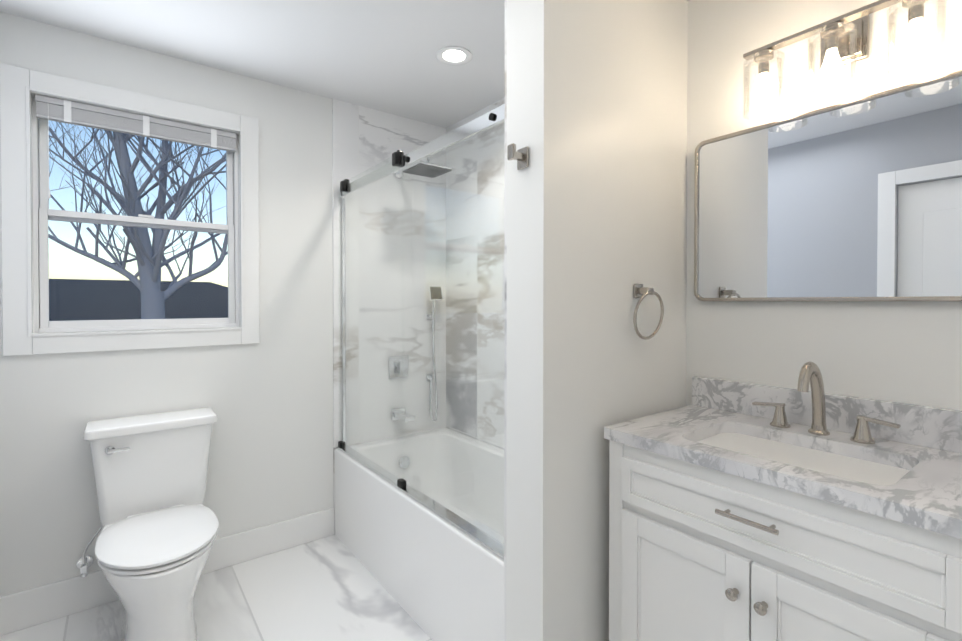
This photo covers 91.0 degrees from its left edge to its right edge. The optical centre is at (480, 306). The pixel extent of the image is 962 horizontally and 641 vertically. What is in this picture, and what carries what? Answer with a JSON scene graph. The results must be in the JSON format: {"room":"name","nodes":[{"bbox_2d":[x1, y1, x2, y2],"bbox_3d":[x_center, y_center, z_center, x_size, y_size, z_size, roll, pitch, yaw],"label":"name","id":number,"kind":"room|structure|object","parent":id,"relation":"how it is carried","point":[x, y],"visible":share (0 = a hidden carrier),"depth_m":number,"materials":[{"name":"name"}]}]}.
{"room":"bathroom","nodes":[
{"label":"bathroom","id":0,"kind":"room"},
{"bbox_2d":[0,12,333,596],"bbox_3d":[-1.122,0.062,2.509,2.400,2.440,0.120,0,1,-37],"label":"wall","id":1,"kind":"structure","parent":0,"point":[268,399],"depth_m":2.31,"materials":[{"name":"white paint"}]},
{"bbox_2d":[0,63,259,355],"bbox_3d":[-1.500,-0.379,2.125,0.930,1.140,0.024,0,1,-37],"label":"window frame","id":2,"kind":"structure","parent":1,"relation":"in","point":[17,86],"depth_m":1.97,"materials":[{"name":"white paint"}]},
{"bbox_2d":[35,94,235,198],"bbox_3d":[-1.519,-0.653,2.147,0.736,0.418,0.041,0,1,-37],"label":"window blind","id":3,"kind":"object","parent":2,"relation":"attached to","point":[69,112],"visible":0.96,"depth_m":2.10,"materials":[{"name":"grey"}]},
{"bbox_2d":[32,96,238,332],"bbox_3d":[-1.552,-0.380,2.193,0.760,0.970,0.082,0,1,-37],"label":"window unit","id":4,"kind":"structure","parent":1,"relation":"in","point":[43,214],"depth_m":2.12,"materials":[{"name":"white plastic"}]},
{"bbox_2d":[0,508,333,635],"bbox_3d":[-1.370,1.210,2.244,1.370,0.150,0.020,0,1,-37],"label":"baseboard","id":5,"kind":"structure","parent":1,"relation":"attached to","point":[21,610],"depth_m":2.03,"materials":[{"name":"white paint"}]},
{"bbox_2d":[332,99,445,533],"bbox_3d":[-0.526,0.058,2.882,0.760,2.440,0.010,0,1,-37],"label":"wall tile","id":6,"kind":"structure","parent":1,"relation":"attached to","point":[364,139],"depth_m":2.83,"materials":[{"name":"stone"}]},
{"bbox_2d":[389,355,407,377],"bbox_3d":[-0.491,0.368,2.872,0.130,0.130,0.050,0,1,-37],"label":"shower valve","id":7,"kind":"object","parent":6,"relation":"attached to","point":[396,365],"depth_m":2.87,"materials":[{"name":"silver metal"}]},
{"bbox_2d":[392,407,414,421],"bbox_3d":[-0.461,0.658,2.836,0.090,0.070,0.150,0,1,-37],"label":"tub spout","id":8,"kind":"object","parent":6,"relation":"attached to","point":[405,415],"depth_m":2.83,"materials":[{"name":"silver metal"}]},
{"bbox_2d":[393,157,454,177],"bbox_3d":[-0.368,-0.793,2.699,0.220,0.094,0.455,0,1,-37],"label":"shower head","id":9,"kind":"object","parent":6,"relation":"attached to","point":[431,169],"depth_m":2.59},
{"bbox_2d":[426,286,442,421],"bbox_3d":[-0.303,0.300,2.987,0.090,0.856,0.096,0,1,-37],"label":"shower","id":10,"kind":"object","parent":6,"relation":"attached to","point":[432,317],"depth_m":2.98,"materials":[{"name":"silver metal"}]},
{"bbox_2d":[0,534,432,640],"bbox_3d":[-0.115,1.326,1.203,2.400,0.060,3.440,0,1,-37],"label":"floor","id":11,"kind":"structure","parent":0,"point":[330,588],"depth_m":2.02,"materials":[{"name":"tile"}]},
{"bbox_2d":[76,408,218,640],"bbox_3d":[-1.285,0.888,1.853,0.500,0.803,0.735,0,1,-37],"label":"toilet","id":12,"kind":"object","parent":11,"relation":"on","point":[156,538],"visible":1,"depth_m":1.88,"materials":[{"name":"white ceramic"}]},
{"bbox_2d":[334,428,503,640],"bbox_3d":[-0.078,1.042,2.297,0.748,0.485,1.477,0,1,-37],"label":"bathtub","id":13,"kind":"object","parent":11,"relation":"on","point":[437,577],"visible":0.48,"depth_m":2.12,"materials":[{"name":"white ceramic"}]},
{"bbox_2d":[337,104,504,559],"bbox_3d":[-0.346,0.054,2.082,0.056,1.494,1.473,0,1,-37],"label":"shower door","id":14,"kind":"structure","parent":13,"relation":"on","point":[477,126],"depth_m":1.95,"materials":[{"name":"clear glass"}]},
{"bbox_2d":[604,376,961,640],"bbox_3d":[0.833,0.780,1.266,0.567,1.030,0.850,0,1,-37],"label":"bathroom vanity","id":15,"kind":"object","parent":11,"relation":"on","point":[734,515],"visible":0.98,"depth_m":1.17,"materials":[{"name":"white paint"}]},
{"bbox_2d":[752,361,900,443],"bbox_3d":[0.939,0.262,1.342,0.166,0.214,0.360,0,1,-37],"label":"faucet","id":16,"kind":"object","parent":15,"relation":"on","point":[810,373],"visible":1,"depth_m":1.35,"materials":[{"name":"silver metal"}]},
{"bbox_2d":[0,0,689,127],"bbox_3d":[-0.115,-1.174,1.176,2.400,0.060,3.440,0,1,-37],"label":"ceiling","id":17,"kind":"structure","parent":0,"point":[379,55],"depth_m":2.05,"materials":[{"name":"white paint"}]},
{"bbox_2d":[436,46,471,65],"bbox_3d":[-0.123,-1.151,2.176,0.168,0.006,0.168,0,1,-37],"label":"recessed light","id":18,"kind":"object","parent":17,"relation":"in","point":[453,55],"visible":1,"depth_m":2.17,"materials":[{"name":"white paint"}]},
{"bbox_2d":[506,0,687,640],"bbox_3d":[0.430,0.071,1.630,0.760,2.440,0.160,0,1,-37],"label":"wall","id":19,"kind":"structure","parent":0,"point":[597,186],"depth_m":1.45,"materials":[{"name":"white paint"}]},
{"bbox_2d":[507,143,528,169],"bbox_3d":[0.104,-0.437,1.377,0.055,0.062,0.044,0,1,-37],"label":"robe hook","id":20,"kind":"object","parent":19,"relation":"attached to","point":[521,156],"visible":1,"depth_m":1.37,"materials":[{"name":"silver metal"}]},
{"bbox_2d":[633,284,663,339],"bbox_3d":[0.548,0.017,1.581,0.164,0.187,0.058,0,1,-37],"label":"towel ring","id":21,"kind":"object","parent":19,"relation":"attached to","point":[641,292],"visible":1,"depth_m":1.58,"materials":[{"name":"silver metal"}]},
{"bbox_2d":[686,0,961,410],"bbox_3d":[0.828,0.069,1.834,0.120,2.440,3.320,0,1,-37],"label":"wall","id":22,"kind":"structure","parent":0,"point":[908,352],"depth_m":1.49,"materials":[{"name":"white paint"}]},
{"bbox_2d":[446,97,504,448],"bbox_3d":[0.224,0.062,2.518,0.010,2.440,1.480,0,1,-37],"label":"wall tile","id":23,"kind":"structure","parent":22,"relation":"attached to","point":[479,146],"depth_m":2.83,"materials":[{"name":"tile"}]},
{"bbox_2d":[694,70,961,300],"bbox_3d":[1.050,-0.306,1.414,0.028,0.580,0.840,0,1,-37],"label":"mirror","id":24,"kind":"object","parent":22,"relation":"attached to","point":[859,199],"visible":1,"depth_m":1.39,"materials":[{"name":"silver metal"}]},
{"bbox_2d":[743,0,946,119],"bbox_3d":[1.009,-0.715,1.347,0.169,0.231,0.466,0,1,-37],"label":"sconce","id":25,"kind":"object","parent":22,"relation":"attached to","point":[843,40],"visible":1,"depth_m":1.32,"materials":[{"name":"glass"}]},
{"label":"outside","id":26,"kind":"structure","parent":0,"visible":0},
{"bbox_2d":[48,122,227,318],"bbox_3d":[-4.904,-0.392,6.819,5.370,11.258,3.554,0,1,-37],"label":"tree","id":27,"kind":"object","parent":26,"point":[152,281],"depth_m":6.58,"materials":[{"name":"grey plant"}]},
{"bbox_2d":[49,279,227,320],"bbox_3d":[-13.463,2.070,17.567,12.600,6.100,9.800,0,1,-37],"label":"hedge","id":28,"kind":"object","parent":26,"point":[173,313],"depth_m":15.71,"materials":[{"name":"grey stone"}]}
]}

